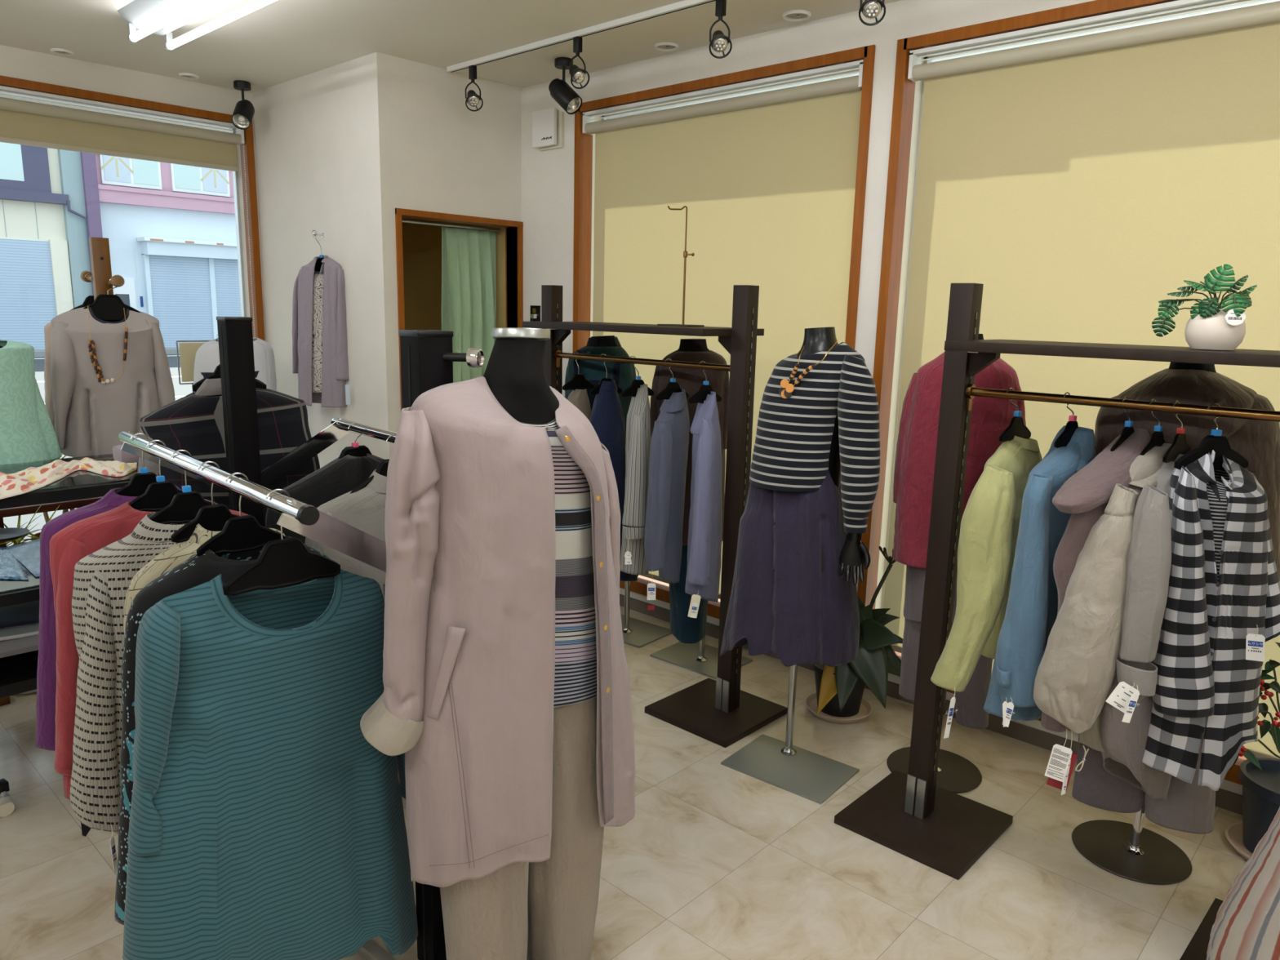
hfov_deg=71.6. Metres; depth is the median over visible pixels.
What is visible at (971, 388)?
socket
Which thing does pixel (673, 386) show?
clothes hanger
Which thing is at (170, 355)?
road
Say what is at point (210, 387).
sweater
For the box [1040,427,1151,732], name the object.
coat
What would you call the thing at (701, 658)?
mannequin
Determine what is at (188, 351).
board
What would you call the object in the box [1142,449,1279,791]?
shirt
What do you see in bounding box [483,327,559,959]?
mannequin
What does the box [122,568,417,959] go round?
sweater
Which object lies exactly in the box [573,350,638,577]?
dress
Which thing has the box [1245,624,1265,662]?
price tag
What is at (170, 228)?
building
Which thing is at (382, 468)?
clothes hanger
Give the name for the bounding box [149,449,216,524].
clothes hanger
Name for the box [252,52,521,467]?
wall
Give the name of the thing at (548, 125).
ventilation unit
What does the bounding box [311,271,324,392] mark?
blouse
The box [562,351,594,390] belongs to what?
clothes hanger
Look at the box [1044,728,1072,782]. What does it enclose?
price tag
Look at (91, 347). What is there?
necklace
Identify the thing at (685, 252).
stand
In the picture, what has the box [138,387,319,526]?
jacket
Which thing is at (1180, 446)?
clothes hanger
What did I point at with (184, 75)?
recessed light
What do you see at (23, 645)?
folded cloth
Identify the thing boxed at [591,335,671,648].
mannequin
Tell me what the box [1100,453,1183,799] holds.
jacket
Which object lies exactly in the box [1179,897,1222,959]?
base
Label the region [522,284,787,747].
display rack
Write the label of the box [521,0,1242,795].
wall
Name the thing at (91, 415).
sweater
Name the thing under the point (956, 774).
mannequin
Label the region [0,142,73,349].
building
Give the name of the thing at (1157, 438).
clothes hanger
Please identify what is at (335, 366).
cardigan
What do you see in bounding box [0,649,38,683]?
shelf
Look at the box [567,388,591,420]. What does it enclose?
shirt
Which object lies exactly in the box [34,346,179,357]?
kerb
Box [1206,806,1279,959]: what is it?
striped dress
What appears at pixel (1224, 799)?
baseboard
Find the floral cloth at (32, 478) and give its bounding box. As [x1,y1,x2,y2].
[0,457,137,499]
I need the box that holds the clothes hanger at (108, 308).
[83,278,140,321]
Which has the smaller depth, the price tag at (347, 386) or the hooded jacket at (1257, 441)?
the hooded jacket at (1257, 441)
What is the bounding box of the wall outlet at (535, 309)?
[530,305,540,321]
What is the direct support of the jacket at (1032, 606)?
hanging from the display rack at (947, 832)
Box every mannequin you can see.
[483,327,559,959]
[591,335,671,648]
[649,338,752,679]
[720,327,871,804]
[886,333,983,793]
[1071,361,1216,884]
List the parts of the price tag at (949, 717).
label panel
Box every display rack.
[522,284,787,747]
[834,283,1279,879]
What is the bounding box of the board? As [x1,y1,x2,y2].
[175,340,210,392]
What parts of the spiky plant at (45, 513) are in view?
pot, stem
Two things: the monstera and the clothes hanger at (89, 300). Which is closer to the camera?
the monstera
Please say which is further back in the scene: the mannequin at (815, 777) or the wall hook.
the wall hook
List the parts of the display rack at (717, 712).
post, hanging rail, plate, post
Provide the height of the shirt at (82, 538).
0.866 m
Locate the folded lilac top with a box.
[112,444,139,463]
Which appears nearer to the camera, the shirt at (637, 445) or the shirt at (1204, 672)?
the shirt at (1204, 672)
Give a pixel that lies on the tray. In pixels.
(10, 534)
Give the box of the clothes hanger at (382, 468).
[349,435,395,493]
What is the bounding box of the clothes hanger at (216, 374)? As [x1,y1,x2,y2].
[191,364,266,391]
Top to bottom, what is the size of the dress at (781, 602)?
1.094 m
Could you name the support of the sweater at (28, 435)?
hanging from the clothes hanger
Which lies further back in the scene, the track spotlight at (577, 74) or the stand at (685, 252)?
the track spotlight at (577, 74)
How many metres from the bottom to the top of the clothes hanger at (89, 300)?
0.182 m
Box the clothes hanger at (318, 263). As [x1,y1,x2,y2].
[311,230,324,271]
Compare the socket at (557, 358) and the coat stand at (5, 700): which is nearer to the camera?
the coat stand at (5, 700)
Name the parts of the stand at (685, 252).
bent arm, plate, clamp knob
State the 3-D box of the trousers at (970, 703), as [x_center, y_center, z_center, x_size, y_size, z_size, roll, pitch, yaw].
[1.005,0.485,2.873,0.312,0.608,0.226,6,12,24]
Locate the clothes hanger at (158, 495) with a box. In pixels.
[128,440,182,511]
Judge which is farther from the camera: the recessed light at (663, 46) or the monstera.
the recessed light at (663, 46)
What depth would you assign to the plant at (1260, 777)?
2.51 m
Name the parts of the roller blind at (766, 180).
head rail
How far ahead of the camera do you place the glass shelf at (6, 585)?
2.70 m
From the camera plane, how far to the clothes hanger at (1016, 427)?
2.38 m
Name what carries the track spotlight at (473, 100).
attached to the track
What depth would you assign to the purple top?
2.22 m
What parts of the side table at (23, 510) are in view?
leg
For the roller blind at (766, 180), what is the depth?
3.84 m
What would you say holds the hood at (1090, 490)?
attached to the coat at (1086, 495)
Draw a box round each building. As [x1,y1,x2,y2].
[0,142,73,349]
[80,151,240,347]
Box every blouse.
[44,322,62,453]
[123,524,285,635]
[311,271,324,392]
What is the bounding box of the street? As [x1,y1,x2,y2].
[3,354,193,546]
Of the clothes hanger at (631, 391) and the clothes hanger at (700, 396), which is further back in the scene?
the clothes hanger at (631, 391)
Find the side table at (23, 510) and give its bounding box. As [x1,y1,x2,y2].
[0,496,102,547]
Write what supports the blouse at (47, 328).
hanging from the clothes hanger at (89, 300)
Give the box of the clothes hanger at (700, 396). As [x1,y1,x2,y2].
[688,360,721,403]
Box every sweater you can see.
[0,339,61,466]
[50,304,175,457]
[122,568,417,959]
[137,377,222,475]
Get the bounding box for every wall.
[0,44,266,341]
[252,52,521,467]
[401,217,506,330]
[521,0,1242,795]
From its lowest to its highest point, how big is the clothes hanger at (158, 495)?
0.179 m
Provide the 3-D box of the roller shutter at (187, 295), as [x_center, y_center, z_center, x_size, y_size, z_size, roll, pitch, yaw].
[-10.137,-6.007,30.509,0.120,2.680,12.380,11,15,42]
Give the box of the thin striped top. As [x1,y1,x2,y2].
[1206,469,1229,582]
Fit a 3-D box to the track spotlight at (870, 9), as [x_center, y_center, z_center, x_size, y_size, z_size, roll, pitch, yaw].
[0.719,-1.516,2.753,0.081,0.199,0.105,2,11,1]
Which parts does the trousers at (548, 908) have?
leg, leg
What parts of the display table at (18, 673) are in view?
tier frame, tier frame, tier frame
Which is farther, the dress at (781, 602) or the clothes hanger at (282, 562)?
the dress at (781, 602)
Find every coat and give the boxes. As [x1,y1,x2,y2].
[360,376,635,887]
[893,351,1026,573]
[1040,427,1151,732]
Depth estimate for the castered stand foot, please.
2.59 m
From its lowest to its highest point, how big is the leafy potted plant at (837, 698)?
0.666 m
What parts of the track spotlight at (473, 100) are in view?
bulb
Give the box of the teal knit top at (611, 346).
[564,336,636,422]
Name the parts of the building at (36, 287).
pane, sill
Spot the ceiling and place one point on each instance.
(279, 42)
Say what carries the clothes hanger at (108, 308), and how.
hanging from the coat stand at (100, 253)
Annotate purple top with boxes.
[35,484,217,751]
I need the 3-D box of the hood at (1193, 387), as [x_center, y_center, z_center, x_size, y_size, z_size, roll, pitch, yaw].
[1.400,-0.188,2.287,0.305,0.202,0.305,11,15,42]
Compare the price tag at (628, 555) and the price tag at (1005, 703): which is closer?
the price tag at (1005, 703)
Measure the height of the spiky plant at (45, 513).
0.566 m
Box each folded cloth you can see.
[0,622,39,657]
[5,538,39,577]
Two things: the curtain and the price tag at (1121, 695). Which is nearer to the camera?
the price tag at (1121, 695)
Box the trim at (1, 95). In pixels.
[0,93,230,133]
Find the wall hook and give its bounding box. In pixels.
[312,231,324,237]
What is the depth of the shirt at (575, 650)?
1.73 m
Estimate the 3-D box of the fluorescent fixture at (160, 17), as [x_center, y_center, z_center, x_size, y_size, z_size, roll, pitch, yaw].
[-1.534,-1.717,3.177,1.220,0.108,0.230,11,15,42]
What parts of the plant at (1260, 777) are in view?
pot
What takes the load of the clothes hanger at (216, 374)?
hanging from the clothing rack at (428, 357)
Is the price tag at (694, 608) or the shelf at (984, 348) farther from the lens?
the price tag at (694, 608)
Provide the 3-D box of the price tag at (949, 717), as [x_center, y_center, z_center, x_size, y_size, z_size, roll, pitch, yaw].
[0.801,0.600,2.285,0.051,0.138,0.002,-6,13,-34]
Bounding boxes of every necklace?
[87,305,128,383]
[778,340,838,398]
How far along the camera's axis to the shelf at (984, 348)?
2.03 m
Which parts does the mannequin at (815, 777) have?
plate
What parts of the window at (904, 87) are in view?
pane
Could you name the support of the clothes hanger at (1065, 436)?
hanging from the display rack at (947, 832)
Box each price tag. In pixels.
[109,824,118,873]
[345,384,350,404]
[624,542,631,564]
[647,573,655,599]
[688,590,700,617]
[689,600,697,617]
[943,687,957,738]
[1002,697,1007,727]
[1002,697,1015,727]
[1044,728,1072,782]
[1061,742,1071,795]
[1106,681,1139,713]
[1121,685,1138,723]
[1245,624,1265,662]
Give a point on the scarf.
(78, 478)
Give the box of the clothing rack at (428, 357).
[118,316,484,959]
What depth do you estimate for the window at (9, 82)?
4.88 m
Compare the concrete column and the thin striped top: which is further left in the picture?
the concrete column
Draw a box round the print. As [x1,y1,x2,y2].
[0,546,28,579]
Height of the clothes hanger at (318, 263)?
0.205 m
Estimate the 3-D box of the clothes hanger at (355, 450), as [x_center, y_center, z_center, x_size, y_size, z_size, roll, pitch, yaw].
[-0.858,-0.081,2.675,0.263,0.183,0.015,-9,15,-42]
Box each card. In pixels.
[647,604,654,610]
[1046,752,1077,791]
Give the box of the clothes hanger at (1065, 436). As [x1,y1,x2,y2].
[1053,391,1078,448]
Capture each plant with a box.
[0,503,60,546]
[31,453,78,541]
[804,546,902,723]
[1225,642,1279,859]
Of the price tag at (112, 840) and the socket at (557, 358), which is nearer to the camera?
the price tag at (112, 840)
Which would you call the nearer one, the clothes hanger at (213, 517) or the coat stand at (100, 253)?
the clothes hanger at (213, 517)
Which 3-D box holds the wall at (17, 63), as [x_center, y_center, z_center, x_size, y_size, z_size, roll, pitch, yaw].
[-3.941,-0.531,3.318,0.200,2.600,6.735,11,15,42]
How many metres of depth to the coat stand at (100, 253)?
3.30 m
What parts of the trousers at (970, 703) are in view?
leg, leg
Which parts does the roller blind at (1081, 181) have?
head rail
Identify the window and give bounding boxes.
[0,75,265,341]
[573,44,875,618]
[857,0,1279,785]
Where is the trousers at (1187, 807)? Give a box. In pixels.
[1071,719,1215,834]
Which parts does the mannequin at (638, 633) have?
plate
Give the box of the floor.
[0,605,1248,959]
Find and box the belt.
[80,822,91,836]
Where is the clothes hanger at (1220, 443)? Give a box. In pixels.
[1173,403,1249,470]
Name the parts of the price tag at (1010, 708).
label panel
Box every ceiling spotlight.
[231,80,254,129]
[548,57,582,114]
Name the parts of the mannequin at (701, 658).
plate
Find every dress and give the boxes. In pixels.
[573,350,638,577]
[720,342,879,666]
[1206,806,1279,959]
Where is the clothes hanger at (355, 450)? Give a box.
[337,422,372,458]
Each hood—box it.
[1052,427,1151,513]
[1118,368,1257,450]
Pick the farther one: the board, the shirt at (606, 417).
the board
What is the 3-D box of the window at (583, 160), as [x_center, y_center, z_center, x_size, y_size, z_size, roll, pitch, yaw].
[0.310,-0.563,4.082,1.607,2.366,0.206,11,15,42]
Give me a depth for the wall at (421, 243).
5.33 m
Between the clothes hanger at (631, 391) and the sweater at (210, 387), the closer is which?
the sweater at (210, 387)
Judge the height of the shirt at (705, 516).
0.821 m
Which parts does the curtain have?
curtain rail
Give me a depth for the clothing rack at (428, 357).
1.95 m
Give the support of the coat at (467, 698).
on the mannequin at (514, 374)
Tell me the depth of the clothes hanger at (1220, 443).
2.02 m
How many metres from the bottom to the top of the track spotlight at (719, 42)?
0.199 m
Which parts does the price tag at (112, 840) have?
label panel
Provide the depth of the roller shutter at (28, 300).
23.81 m
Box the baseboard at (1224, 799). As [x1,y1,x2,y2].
[619,593,1242,814]
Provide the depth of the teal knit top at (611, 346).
3.85 m
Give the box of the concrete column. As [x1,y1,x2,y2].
[57,149,93,307]
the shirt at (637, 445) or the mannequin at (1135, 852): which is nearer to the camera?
the mannequin at (1135, 852)
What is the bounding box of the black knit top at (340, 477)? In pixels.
[265,453,384,543]
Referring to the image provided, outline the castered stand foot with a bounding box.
[0,778,14,817]
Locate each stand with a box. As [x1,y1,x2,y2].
[0,696,10,706]
[80,236,124,300]
[657,205,704,326]
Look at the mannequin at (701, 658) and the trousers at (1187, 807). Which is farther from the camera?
the mannequin at (701, 658)
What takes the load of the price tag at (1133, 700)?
hanging from the jacket at (1148, 563)
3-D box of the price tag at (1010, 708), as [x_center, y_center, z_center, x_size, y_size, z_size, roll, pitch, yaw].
[0.914,0.575,2.198,0.031,0.080,0.002,12,15,44]
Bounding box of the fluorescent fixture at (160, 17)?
[117,0,276,50]
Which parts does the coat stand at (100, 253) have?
post, peg knob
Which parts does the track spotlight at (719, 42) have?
bulb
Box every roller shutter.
[0,238,57,349]
[148,255,240,347]
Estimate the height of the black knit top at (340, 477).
1.036 m
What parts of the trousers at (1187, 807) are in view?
leg, leg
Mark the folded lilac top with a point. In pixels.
(121, 455)
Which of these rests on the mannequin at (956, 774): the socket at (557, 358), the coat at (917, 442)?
the coat at (917, 442)
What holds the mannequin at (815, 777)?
on the floor
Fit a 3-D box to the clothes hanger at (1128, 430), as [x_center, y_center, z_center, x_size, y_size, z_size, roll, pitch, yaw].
[1.209,-0.136,2.195,0.158,0.143,0.014,-7,14,-38]
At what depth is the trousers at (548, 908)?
1.84 m
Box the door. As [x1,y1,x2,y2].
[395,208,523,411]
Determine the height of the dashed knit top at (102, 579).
0.861 m
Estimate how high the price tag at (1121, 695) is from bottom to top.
0.079 m
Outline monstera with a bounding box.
[1151,264,1257,351]
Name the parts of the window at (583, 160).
sash, pane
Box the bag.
[0,600,39,640]
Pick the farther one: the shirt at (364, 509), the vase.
the shirt at (364, 509)
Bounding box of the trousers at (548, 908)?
[440,697,604,959]
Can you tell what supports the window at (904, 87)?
in the wall at (547, 175)
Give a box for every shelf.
[0,562,39,592]
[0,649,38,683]
[522,321,764,336]
[944,339,1279,367]
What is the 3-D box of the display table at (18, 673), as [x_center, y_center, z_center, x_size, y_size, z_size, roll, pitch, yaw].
[-2.270,0.494,2.623,0.600,0.929,1.590,11,15,42]
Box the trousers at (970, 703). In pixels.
[898,564,992,728]
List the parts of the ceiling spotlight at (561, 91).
stem, bulb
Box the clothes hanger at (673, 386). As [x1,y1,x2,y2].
[656,358,688,399]
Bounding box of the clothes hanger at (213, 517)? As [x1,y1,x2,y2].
[170,461,239,542]
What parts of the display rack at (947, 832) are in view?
plate, post, hanging rail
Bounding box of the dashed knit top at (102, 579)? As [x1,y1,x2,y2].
[70,511,186,834]
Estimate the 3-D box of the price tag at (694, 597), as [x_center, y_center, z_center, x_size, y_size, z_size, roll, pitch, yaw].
[0.191,0.435,3.112,0.044,0.103,0.001,2,11,2]
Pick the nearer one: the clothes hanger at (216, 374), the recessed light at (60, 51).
the clothes hanger at (216, 374)
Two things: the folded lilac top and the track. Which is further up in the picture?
the track
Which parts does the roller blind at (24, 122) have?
head rail, bead chain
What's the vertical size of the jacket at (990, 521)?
0.675 m
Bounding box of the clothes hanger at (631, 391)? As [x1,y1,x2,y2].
[621,355,653,397]
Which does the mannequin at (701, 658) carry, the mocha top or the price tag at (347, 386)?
the mocha top
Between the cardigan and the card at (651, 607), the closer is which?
the card at (651, 607)
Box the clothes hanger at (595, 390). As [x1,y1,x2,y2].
[590,353,622,395]
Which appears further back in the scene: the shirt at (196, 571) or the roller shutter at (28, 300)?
the roller shutter at (28, 300)
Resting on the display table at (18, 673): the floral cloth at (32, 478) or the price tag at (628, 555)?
the floral cloth at (32, 478)
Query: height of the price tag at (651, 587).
0.115 m
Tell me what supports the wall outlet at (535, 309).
attached to the wall at (547, 175)
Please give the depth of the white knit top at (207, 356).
4.46 m
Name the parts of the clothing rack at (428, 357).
flat arm, chrome rail, post, flat arm, flat arm, chrome rail, post, peg knob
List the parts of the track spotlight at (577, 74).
bulb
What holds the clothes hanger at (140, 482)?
hanging from the clothing rack at (428, 357)
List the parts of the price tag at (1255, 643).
label panel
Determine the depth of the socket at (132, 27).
3.52 m
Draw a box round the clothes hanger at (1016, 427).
[999,387,1031,442]
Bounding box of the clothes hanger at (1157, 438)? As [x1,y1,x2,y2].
[1140,398,1164,455]
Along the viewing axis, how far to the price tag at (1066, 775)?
2.12 m
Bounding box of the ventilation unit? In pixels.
[532,107,564,151]
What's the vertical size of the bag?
0.027 m
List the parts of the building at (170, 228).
corner post, pane, door pane, door, name plate, pane, shutter rail, pane, pane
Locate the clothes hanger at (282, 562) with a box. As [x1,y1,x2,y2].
[222,488,340,595]
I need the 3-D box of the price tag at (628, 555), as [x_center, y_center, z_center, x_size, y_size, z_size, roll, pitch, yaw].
[-0.038,0.268,3.336,0.028,0.076,0.102,3,11,7]
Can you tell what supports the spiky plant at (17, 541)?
on the planter
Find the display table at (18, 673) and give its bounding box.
[0,453,138,697]
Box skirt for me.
[668,545,707,643]
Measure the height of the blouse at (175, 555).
0.709 m
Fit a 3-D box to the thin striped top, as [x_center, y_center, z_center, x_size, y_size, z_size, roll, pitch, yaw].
[1.358,0.187,2.080,0.208,0.446,0.122,0,11,-7]
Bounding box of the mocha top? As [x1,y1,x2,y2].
[649,350,729,545]
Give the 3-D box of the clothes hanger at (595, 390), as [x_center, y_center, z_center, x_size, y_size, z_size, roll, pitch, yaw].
[-0.136,-0.429,3.601,0.158,0.165,0.011,-7,14,-36]
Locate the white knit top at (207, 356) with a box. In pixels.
[193,337,276,391]
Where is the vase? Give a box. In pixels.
[1184,308,1245,351]
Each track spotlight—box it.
[465,65,483,111]
[568,35,589,88]
[709,0,732,58]
[858,0,885,26]
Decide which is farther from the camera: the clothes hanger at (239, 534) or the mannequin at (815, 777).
the mannequin at (815, 777)
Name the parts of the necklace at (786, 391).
cord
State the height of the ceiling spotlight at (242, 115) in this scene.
0.240 m
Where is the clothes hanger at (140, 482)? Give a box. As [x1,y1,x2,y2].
[115,433,156,496]
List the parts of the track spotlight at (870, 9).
bulb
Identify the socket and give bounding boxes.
[127,22,137,43]
[164,31,173,50]
[553,350,561,367]
[965,383,976,410]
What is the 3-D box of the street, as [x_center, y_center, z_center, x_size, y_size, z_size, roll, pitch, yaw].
[-17.064,-4.323,29.294,54.730,0.200,100.000,11,15,42]
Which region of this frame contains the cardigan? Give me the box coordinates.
[292,255,348,407]
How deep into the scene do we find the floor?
2.42 m
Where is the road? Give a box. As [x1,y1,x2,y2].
[34,355,184,397]
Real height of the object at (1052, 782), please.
0.105 m
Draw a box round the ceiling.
[0,0,901,93]
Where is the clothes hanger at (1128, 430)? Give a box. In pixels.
[1110,396,1133,451]
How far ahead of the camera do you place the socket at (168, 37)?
3.62 m
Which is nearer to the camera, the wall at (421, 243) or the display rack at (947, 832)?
the display rack at (947, 832)
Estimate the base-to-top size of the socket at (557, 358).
0.072 m
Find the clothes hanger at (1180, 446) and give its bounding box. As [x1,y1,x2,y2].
[1162,400,1191,463]
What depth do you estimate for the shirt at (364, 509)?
2.35 m
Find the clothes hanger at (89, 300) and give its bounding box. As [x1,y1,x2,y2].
[71,273,94,310]
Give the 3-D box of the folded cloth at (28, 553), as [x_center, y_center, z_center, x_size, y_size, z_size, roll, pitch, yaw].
[-2.023,0.244,3.007,0.219,0.003,0.625,-5,13,-31]
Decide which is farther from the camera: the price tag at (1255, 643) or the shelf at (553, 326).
the shelf at (553, 326)
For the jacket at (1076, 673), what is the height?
0.844 m
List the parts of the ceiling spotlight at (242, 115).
bulb, stem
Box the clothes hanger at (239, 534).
[196,472,285,555]
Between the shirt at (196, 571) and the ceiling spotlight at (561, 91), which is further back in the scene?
the ceiling spotlight at (561, 91)
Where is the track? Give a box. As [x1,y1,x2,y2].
[446,0,715,73]
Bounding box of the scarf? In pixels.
[0,456,138,491]
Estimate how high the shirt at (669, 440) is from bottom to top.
0.760 m
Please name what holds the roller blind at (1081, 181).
attached to the window at (904, 87)
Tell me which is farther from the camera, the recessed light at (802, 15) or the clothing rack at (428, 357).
the recessed light at (802, 15)
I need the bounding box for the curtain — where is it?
[401,218,501,382]
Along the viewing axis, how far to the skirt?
3.71 m
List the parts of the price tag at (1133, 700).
label panel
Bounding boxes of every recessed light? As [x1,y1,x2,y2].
[49,48,73,56]
[178,72,199,79]
[653,41,678,51]
[782,9,811,21]
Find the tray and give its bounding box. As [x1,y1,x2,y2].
[0,527,30,542]
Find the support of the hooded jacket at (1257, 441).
attached to the mannequin at (1135, 852)
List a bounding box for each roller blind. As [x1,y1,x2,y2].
[0,85,255,337]
[582,59,863,599]
[883,0,1279,759]
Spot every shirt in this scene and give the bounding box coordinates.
[49,500,248,799]
[114,536,330,924]
[305,469,396,758]
[518,417,596,707]
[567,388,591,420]
[589,379,637,581]
[619,383,650,575]
[644,388,689,583]
[684,391,722,602]
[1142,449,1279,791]
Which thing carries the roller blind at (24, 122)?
attached to the window at (9, 82)
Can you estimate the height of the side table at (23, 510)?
0.700 m
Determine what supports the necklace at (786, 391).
on the dress at (781, 602)
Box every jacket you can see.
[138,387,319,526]
[930,435,1042,691]
[982,425,1097,720]
[1033,443,1172,771]
[1094,368,1279,638]
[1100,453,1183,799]

